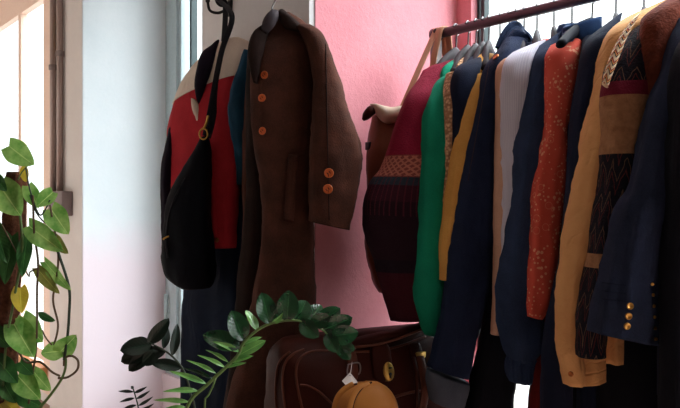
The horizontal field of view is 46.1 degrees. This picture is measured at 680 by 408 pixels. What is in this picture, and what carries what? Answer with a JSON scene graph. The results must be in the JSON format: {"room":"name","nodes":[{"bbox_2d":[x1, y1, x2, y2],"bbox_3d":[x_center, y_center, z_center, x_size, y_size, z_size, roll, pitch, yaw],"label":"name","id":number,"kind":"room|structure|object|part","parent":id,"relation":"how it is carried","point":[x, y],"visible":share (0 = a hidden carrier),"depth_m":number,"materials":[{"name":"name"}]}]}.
{"room":"clothing store","nodes":[
{"label":"clothing store","id":0,"kind":"room"},
{"bbox_2d":[0,0,10,8],"bbox_3d":[-3.053,-1.825,6.804,0.080,0.650,5.050,0,0,-37],"label":"wall","id":1,"kind":"structure","parent":0,"point":[2,2],"depth_m":6.07,"materials":[{"name":"beige paint"}]},
{"bbox_2d":[0,0,49,394],"bbox_3d":[-3.235,-0.130,6.980,0.100,2.740,4.550,0,0,-37],"label":"window","id":2,"kind":"structure","parent":1,"relation":"in","point":[14,11],"depth_m":5.42,"materials":[{"name":"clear glass"}]},
{"bbox_3d":[-3.240,1.100,6.945,0.050,0.080,4.400,0,0,-37],"label":"sill","id":3,"kind":"part","parent":2,"relation":"part of","materials":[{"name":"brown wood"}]},
{"bbox_2d":[20,357,49,407],"bbox_3d":[-2.752,1.350,2.436,5.720,0.100,12.800,0,0,-37],"label":"floor","id":4,"kind":"structure","parent":0,"point":[46,405],"depth_m":5.21,"materials":[{"name":"concrete"}]},
{"bbox_2d":[0,138,79,407],"bbox_3d":[-0.892,0.562,2.150,0.341,1.476,0.341,0,0,-37],"label":"pothos plant","id":5,"kind":"object","parent":4,"relation":"on","point":[19,335],"visible":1,"depth_m":2.11,"materials":[{"name":"green plant"}]},
{"bbox_2d":[119,386,152,407],"bbox_3d":[-0.519,0.843,1.620,0.193,0.913,0.234,0,0,18],"label":"palm","id":6,"kind":"object","parent":4,"relation":"on","point":[132,387],"visible":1,"depth_m":1.70,"materials":[{"name":"plant"}]},
{"bbox_3d":[-0.477,0.746,1.655,0.012,0.710,0.150,0,0,44],"label":"stem","id":7,"kind":"part","parent":6,"relation":"part of","materials":[{"name":"green plant"}]},
{"bbox_2d":[120,290,357,407],"bbox_3d":[-0.215,0.737,1.640,0.482,1.126,0.300,0,0,-13],"label":"plant","id":8,"kind":"object","parent":4,"relation":"on","point":[138,352],"visible":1,"depth_m":1.62,"materials":[{"name":"green plant"}]},
{"bbox_3d":[-0.328,0.648,1.691,0.164,0.706,0.080,0,0,44],"label":"stem","id":9,"kind":"part","parent":8,"relation":"part of","materials":[{"name":"green plant"}]},
{"bbox_3d":[-0.270,0.672,1.623,0.045,0.656,0.012,0,0,19],"label":"stem","id":10,"kind":"part","parent":8,"relation":"part of","materials":[{"name":"green plant"}]},
{"bbox_3d":[-0.163,0.616,1.620,0.267,0.768,0.202,0,0,-37],"label":"stem","id":11,"kind":"part","parent":8,"relation":"part of","materials":[{"name":"green plant"}]},
{"bbox_2d":[429,0,600,63],"bbox_3d":[0.698,0.374,1.961,0.470,1.853,1.400,0,0,-37],"label":"clothes rack","id":12,"kind":"object","parent":4,"relation":"on","point":[551,6],"visible":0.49,"depth_m":2.26,"materials":[{"name":"wood"}]},
{"bbox_2d":[362,26,452,292],"bbox_3d":[0.225,-0.142,2.445,0.324,0.821,0.177,0,0,-3],"label":"shoulder bag","id":13,"kind":"object","parent":12,"relation":"hanging from","point":[382,125],"visible":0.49,"depth_m":2.39,"materials":[{"name":"leather"}]},
{"bbox_2d":[429,27,442,39],"bbox_3d":[0.303,-0.532,2.513,0.042,0.042,0.031,0,0,-37],"label":"strap","id":14,"kind":"object","parent":12,"relation":"attached to","point":[430,32],"depth_m":2.50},
{"bbox_3d":[0.302,0.371,2.514,0.032,1.798,0.024,0,0,-37],"label":"post","id":15,"kind":"part","parent":12,"relation":"part of","materials":[{"name":"wood"}]},
{"bbox_2d":[436,23,459,64],"bbox_3d":[0.364,-0.458,2.436,0.041,0.187,0.300,0,0,41],"label":"clothes hanger","id":16,"kind":"object","parent":12,"relation":"hanging from","point":[452,53],"visible":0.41,"depth_m":2.41,"materials":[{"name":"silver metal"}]},
{"bbox_2d":[362,59,453,321],"bbox_3d":[0.327,-0.057,2.379,0.606,0.767,0.197,0,0,-42],"label":"jumper","id":17,"kind":"object","parent":16,"relation":"hanging from","point":[390,221],"visible":0.43,"depth_m":2.19,"materials":[{"name":"red fabric"}]},
{"bbox_2d":[450,20,470,71],"bbox_3d":[0.395,-0.458,2.397,0.041,0.187,0.300,0,0,33],"label":"clothes hanger","id":18,"kind":"object","parent":12,"relation":"hanging from","point":[462,52],"visible":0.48,"depth_m":2.34,"materials":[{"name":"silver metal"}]},
{"bbox_2d":[463,18,478,62],"bbox_3d":[0.415,-0.458,2.372,0.041,0.187,0.300,0,0,30],"label":"clothes hanger","id":19,"kind":"object","parent":12,"relation":"hanging from","point":[471,50],"visible":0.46,"depth_m":2.32,"materials":[{"name":"silver metal"}]},
{"bbox_2d":[413,60,452,336],"bbox_3d":[0.376,-0.033,2.373,0.126,0.797,0.519,0,0,37],"label":"sweater","id":20,"kind":"object","parent":19,"relation":"hanging from","point":[427,286],"visible":0.31,"depth_m":2.16,"materials":[{"name":"green fabric"}]},
{"bbox_2d":[443,58,462,199],"bbox_3d":[0.396,-0.115,2.359,0.082,0.634,0.465,0,0,29],"label":"cardigan","id":21,"kind":"object","parent":19,"relation":"hanging from","point":[448,110],"visible":0.06,"depth_m":2.16,"materials":[{"name":"brown fabric"}]},
{"bbox_2d":[473,17,484,58],"bbox_3d":[0.432,-0.458,2.350,0.041,0.187,0.300,0,0,26],"label":"clothes hanger","id":22,"kind":"object","parent":12,"relation":"hanging from","point":[478,51],"visible":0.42,"depth_m":2.30,"materials":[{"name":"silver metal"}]},
{"bbox_2d":[450,52,494,146],"bbox_3d":[0.411,-0.098,2.341,0.094,0.715,0.480,0,0,25],"label":"shirt","id":23,"kind":"object","parent":22,"relation":"hanging from","point":[463,79],"visible":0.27,"depth_m":2.14,"materials":[{"name":"fabric"}]},
{"bbox_2d":[481,15,494,70],"bbox_3d":[0.447,-0.458,2.332,0.041,0.187,0.300,0,0,22],"label":"clothes hanger","id":24,"kind":"object","parent":12,"relation":"hanging from","point":[488,48],"visible":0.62,"depth_m":2.27,"materials":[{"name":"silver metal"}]},
{"bbox_2d":[438,53,493,280],"bbox_3d":[0.422,-0.114,2.312,0.128,0.636,0.479,0,0,29],"label":"shirt","id":25,"kind":"object","parent":24,"relation":"hanging from","point":[458,153],"visible":0.25,"depth_m":2.12,"materials":[{"name":"fabric"}]},
{"bbox_2d":[425,21,532,407],"bbox_3d":[0.393,0.079,2.172,0.333,1.176,0.200,0,0,-37],"label":"coat","id":26,"kind":"object","parent":24,"relation":"hanging from","point":[466,288],"visible":0.6,"depth_m":2.09,"materials":[{"name":"navy cotton"}]},
{"bbox_3d":[0.712,-0.532,1.968,0.029,0.029,1.395,0,0,-37],"label":"rail","id":27,"kind":"part","parent":12,"relation":"part of","materials":[{"name":"brown wood"}]},
{"bbox_2d":[520,6,525,48],"bbox_3d":[0.525,-0.458,2.228,0.041,0.187,0.300,0,0,21],"label":"clothes hanger","id":28,"kind":"object","parent":12,"relation":"hanging from","point":[523,41],"visible":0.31,"depth_m":2.16,"materials":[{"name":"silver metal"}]},
{"bbox_2d":[500,39,545,251],"bbox_3d":[0.525,-0.118,2.220,0.110,0.677,0.482,0,0,19],"label":"shirt","id":29,"kind":"object","parent":28,"relation":"hanging from","point":[516,69],"visible":0.38,"depth_m":2.01,"materials":[{"name":"white fabric"}]},
{"bbox_2d":[532,3,540,43],"bbox_3d":[0.552,-0.458,2.192,0.041,0.187,0.300,0,0,19],"label":"clothes hanger","id":30,"kind":"object","parent":12,"relation":"hanging from","point":[536,37],"visible":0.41,"depth_m":2.15,"materials":[{"name":"silver metal"}]},
{"bbox_2d":[494,31,560,385],"bbox_3d":[0.542,-0.004,2.167,0.159,0.906,0.510,0,0,26],"label":"denim jacket","id":31,"kind":"object","parent":30,"relation":"hanging from","point":[521,335],"visible":0.62,"depth_m":1.96,"materials":[{"name":"blue fabric"}]},
{"bbox_2d":[527,315,545,407],"bbox_3d":[0.530,0.172,2.091,0.078,1.046,0.088,0,0,0],"label":"trousers","id":32,"kind":"object","parent":30,"relation":"hanging from","point":[534,389],"visible":0.04,"depth_m":2.06,"materials":[{"name":"fabric"}]},
{"bbox_2d":[551,0,559,38],"bbox_3d":[0.587,-0.458,2.146,0.041,0.187,0.300,0,0,16],"label":"clothes hanger","id":33,"kind":"object","parent":12,"relation":"hanging from","point":[553,30],"visible":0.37,"depth_m":2.13,"materials":[{"name":"silver metal"}]},
{"bbox_2d":[526,38,581,319],"bbox_3d":[0.586,-0.087,2.135,0.136,0.739,0.484,0,0,20],"label":"shirt","id":34,"kind":"object","parent":33,"relation":"hanging from","point":[560,64],"visible":0.73,"depth_m":1.92,"materials":[{"name":"fabric"}]},
{"bbox_2d":[570,7,573,22],"bbox_3d":[0.622,-0.458,2.099,0.041,0.187,0.300,0,0,19],"label":"clothes hanger","id":35,"kind":"object","parent":12,"relation":"hanging from","point":[571,7],"visible":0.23,"depth_m":2.10,"materials":[{"name":"silver metal"}]},
{"bbox_2d":[559,231,576,407],"bbox_3d":[0.593,0.136,2.012,0.182,1.067,0.112,0,0,-7],"label":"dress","id":36,"kind":"object","parent":35,"relation":"hanging from","point":[574,388],"visible":0.02,"depth_m":1.97,"materials":[{"name":"fabric"}]},
{"bbox_2d":[557,16,601,143],"bbox_3d":[0.631,-0.174,2.122,0.114,0.624,0.396,0,0,10],"label":"shirt","id":37,"kind":"object","parent":35,"relation":"hanging from","point":[587,27],"visible":0.16,"depth_m":1.96,"materials":[{"name":"blue fabric"}]},
{"bbox_2d":[556,2,594,47],"bbox_3d":[0.656,-0.458,2.046,0.041,0.187,0.450,0,0,41],"label":"clothes hanger","id":38,"kind":"object","parent":12,"relation":"hanging from","point":[573,32],"visible":0.39,"depth_m":1.91,"materials":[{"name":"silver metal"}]},
{"bbox_2d":[540,12,622,407],"bbox_3d":[0.645,0.028,2.028,0.175,0.979,0.528,0,0,31],"label":"jacket","id":39,"kind":"object","parent":38,"relation":"hanging from","point":[553,393],"visible":0.37,"depth_m":1.84,"materials":[{"name":"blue fabric"}]},
{"bbox_2d":[612,0,617,18],"bbox_3d":[0.701,-0.458,1.993,0.041,0.187,0.300,0,0,21],"label":"clothes hanger","id":40,"kind":"object","parent":12,"relation":"hanging from","point":[615,14],"visible":0.16,"depth_m":2.00,"materials":[{"name":"silver metal"}]},
{"bbox_2d":[554,0,665,387],"bbox_3d":[0.707,-0.038,1.955,0.235,0.918,0.534,0,0,33],"label":"jacket","id":41,"kind":"object","parent":40,"relation":"hanging from","point":[575,371],"visible":0.51,"depth_m":1.78,"materials":[{"name":"orange fabric"}]},
{"bbox_3d":[0.581,0.304,1.869,0.092,0.234,0.092,0,0,-37],"label":"panel","id":42,"kind":"part","parent":41,"relation":"part of","materials":[{"name":"fabric"}]},
{"bbox_3d":[0.837,-0.458,1.810,0.041,0.187,0.300,0,0,24],"label":"clothes hanger","id":43,"kind":"object","parent":12,"relation":"hanging from","visible":0},
{"bbox_2d":[657,41,679,407],"bbox_3d":[0.827,0.093,1.791,0.156,1.050,0.544,0,0,31],"label":"coat","id":44,"kind":"object","parent":43,"relation":"hanging from","point":[668,390],"visible":0.83,"depth_m":1.59,"materials":[{"name":"fabric"}]},
{"bbox_3d":[0.508,-0.458,2.251,0.041,0.187,0.300,0,0,19],"label":"clothes hanger","id":45,"kind":"object","parent":12,"relation":"hanging from","visible":0},
{"bbox_2d":[465,268,515,407],"bbox_3d":[0.416,0.164,2.154,0.163,1.051,0.109,0,0,-3],"label":"trousers","id":46,"kind":"object","parent":45,"relation":"hanging from","point":[490,387],"visible":0.16,"depth_m":2.11,"materials":[{"name":"fabric"}]},
{"label":"clothes hanger","id":47,"kind":"object","parent":12,"relation":"hanging from","visible":0},
{"bbox_2d":[490,58,505,335],"bbox_3d":[0.486,-0.047,2.263,0.083,0.770,0.467,0,0,17],"label":"shirt","id":48,"kind":"object","parent":47,"relation":"hanging from","point":[498,178],"visible":0.23,"depth_m":2.06,"materials":[{"name":"fabric"}]},
{"label":"clothes hanger","id":49,"kind":"object","parent":12,"relation":"hanging from","visible":0},
{"bbox_2d":[587,18,679,387],"bbox_3d":[0.769,-0.010,1.822,0.212,0.856,0.586,0,0,40],"label":"blazer","id":50,"kind":"object","parent":49,"relation":"hanging from","point":[624,300],"visible":0.73,"depth_m":1.62,"materials":[{"name":"fabric"}]},
{"bbox_3d":[0.747,-0.458,1.931,0.041,0.187,0.300,0,0,23],"label":"clothes hanger","id":51,"kind":"object","parent":12,"relation":"hanging from","visible":0},
{"bbox_2d":[575,0,679,359],"bbox_3d":[0.738,-0.077,1.895,0.221,0.818,0.545,0,0,35],"label":"sweater","id":52,"kind":"object","parent":51,"relation":"hanging from","point":[632,69],"visible":0.54,"depth_m":1.71,"materials":[{"name":"fabric"}]},
{"bbox_3d":[0.605,-0.330,1.712,0.092,0.164,0.032,0,0,-17],"label":"braided trim","id":53,"kind":"part","parent":52,"relation":"part of","materials":[{"name":"beige fabric"}]},
{"bbox_3d":[0.095,1.020,2.222,0.722,0.560,0.509,0,0,-37],"label":"bench","id":54,"kind":"object","parent":4,"relation":"on","visible":0},
{"bbox_2d":[264,323,446,407],"bbox_3d":[0.068,0.534,2.264,0.594,0.408,0.254,0,0,-24],"label":"leather satchel","id":55,"kind":"object","parent":54,"relation":"on","point":[301,372],"visible":0.78,"depth_m":2.14,"materials":[{"name":"brown leather"}]},
{"bbox_3d":[0.129,0.455,2.172,0.037,0.053,0.026,0,0,-37],"label":"lock plate","id":56,"kind":"part","parent":55,"relation":"part of","materials":[{"name":"gold metal"}]},
{"bbox_2d":[332,381,397,407],"bbox_3d":[0.061,0.577,1.899,0.175,0.319,0.138,0,0,-2],"label":"cap","id":57,"kind":"object","parent":54,"relation":"on","point":[362,394],"visible":1,"depth_m":1.86,"materials":[{"name":"orange fabric"}]},
{"bbox_2d":[342,364,357,384],"bbox_3d":[0.019,0.416,1.969,0.038,0.028,0.139,0,0,-5],"label":"price tag","id":58,"kind":"object","parent":57,"relation":"on","point":[349,378],"visible":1,"depth_m":1.91,"materials":[{"name":"paper"}]},
{"bbox_2d":[40,390,49,404],"bbox_3d":[-3.053,1.270,6.804,0.080,0.060,5.050,0,0,-37],"label":"wall","id":59,"kind":"structure","parent":0,"point":[43,395],"depth_m":5.25,"materials":[{"name":"beige paint"}]},
{"bbox_2d":[50,0,82,407],"bbox_3d":[-1.316,-0.425,4.609,0.534,3.450,0.546,0,0,-37],"label":"wall","id":60,"kind":"structure","parent":0,"point":[69,394],"depth_m":4.35,"materials":[{"name":"beige paint"}]},
{"bbox_2d":[48,0,72,215],"bbox_3d":[-1.562,-1.035,4.444,0.061,2.230,0.297,0,0,-37],"label":"conduit pipe","id":61,"kind":"object","parent":60,"relation":"attached to","point":[64,198],"visible":0.8,"depth_m":4.44,"materials":[{"name":"grey metal"}]},
{"bbox_2d":[83,0,165,407],"bbox_3d":[-1.149,-0.425,4.391,0.530,3.450,0.004,0,0,-37],"label":"wall","id":62,"kind":"structure","parent":0,"point":[124,41],"depth_m":4.35,"materials":[{"name":"white paint"}]},
{"bbox_2d":[162,372,179,407],"bbox_3d":[-0.502,1.125,3.920,0.100,0.350,1.525,0,0,-37],"label":"wall","id":63,"kind":"structure","parent":0,"point":[169,381],"depth_m":4.42,"materials":[{"name":"white paint"}]},
{"bbox_2d":[164,0,197,377],"bbox_3d":[-0.523,-0.425,3.904,0.092,2.750,1.525,0,0,-37],"label":"window","id":64,"kind":"structure","parent":63,"relation":"in","point":[181,15],"depth_m":4.38,"materials":[{"name":"clear glass"}]},
{"bbox_3d":[-0.957,0.570,4.445,0.047,0.140,0.040,0,0,-37],"label":"handle","id":65,"kind":"part","parent":64,"relation":"part of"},
{"bbox_2d":[202,0,314,260],"bbox_3d":[-0.015,-0.425,2.897,0.717,3.450,0.697,0,0,-37],"label":"wall","id":66,"kind":"structure","parent":0,"point":[249,14],"depth_m":2.70,"materials":[{"name":"grey paint"}]},
{"bbox_2d":[160,37,248,248],"bbox_3d":[-0.409,-0.185,2.643,0.472,0.718,0.184,0,0,42],"label":"jacket","id":67,"kind":"object","parent":66,"relation":"hanging from","point":[190,103],"visible":0.61,"depth_m":2.58,"materials":[{"name":"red fabric"}]},
{"bbox_2d":[180,185,242,407],"bbox_3d":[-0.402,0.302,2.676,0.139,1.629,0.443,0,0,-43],"label":"trousers","id":68,"kind":"object","parent":67,"relation":"hanging from","point":[203,311],"visible":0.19,"depth_m":2.62,"materials":[{"name":"fabric"}]},
{"bbox_2d":[205,0,232,16],"bbox_3d":[-0.416,-0.703,2.768,0.080,0.100,0.070,0,0,-37],"label":"wall hook","id":69,"kind":"object","parent":66,"relation":"attached to","point":[230,2],"visible":0.68,"depth_m":2.77,"materials":[{"name":"black metal"}]},
{"bbox_2d":[161,0,234,289],"bbox_3d":[-0.442,-0.224,2.606,0.170,0.991,0.309,0,0,38],"label":"sling bag","id":70,"kind":"object","parent":69,"relation":"hanging from","point":[188,257],"visible":1,"depth_m":2.50,"materials":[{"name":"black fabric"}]},
{"bbox_3d":[-0.383,-0.703,2.784,0.008,0.100,0.028,0,0,-37],"label":"plate","id":71,"kind":"part","parent":69,"relation":"part of","materials":[{"name":"black metal"}]},
{"bbox_3d":[-0.164,-0.634,2.383,0.142,0.012,0.012,0,0,-37],"label":"nail","id":72,"kind":"object","parent":66,"relation":"attached to","visible":0},
{"bbox_2d":[261,0,278,33],"bbox_3d":[-0.165,-0.567,2.307,0.114,0.165,0.110,0,0,13],"label":"hanger","id":73,"kind":"object","parent":72,"relation":"hanging from","point":[271,18],"visible":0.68,"depth_m":2.27,"materials":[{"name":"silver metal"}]},
{"bbox_2d":[223,9,362,407],"bbox_3d":[-0.177,0.153,2.314,0.496,1.432,0.240,0,0,32],"label":"coat","id":74,"kind":"object","parent":73,"relation":"hanging from","point":[302,157],"visible":0.91,"depth_m":2.27,"materials":[{"name":"brown fabric"}]},
{"bbox_2d":[315,0,476,381],"bbox_3d":[0.200,-0.425,2.577,0.637,3.450,0.073,0,0,-37],"label":"wall","id":75,"kind":"structure","parent":0,"point":[377,47],"depth_m":2.52,"materials":[{"name":"paint"}]},
{"bbox_3d":[1.319,1.090,1.617,0.120,0.420,2.805,0,0,-37],"label":"wall","id":76,"kind":"structure","parent":0,"visible":0},
{"bbox_2d":[477,0,488,346],"bbox_3d":[1.331,-0.460,1.626,0.050,2.680,2.805,0,0,-37],"label":"window","id":77,"kind":"structure","parent":76,"relation":"in","point":[482,5],"depth_m":2.72,"materials":[{"name":"clear glass"}]}
]}

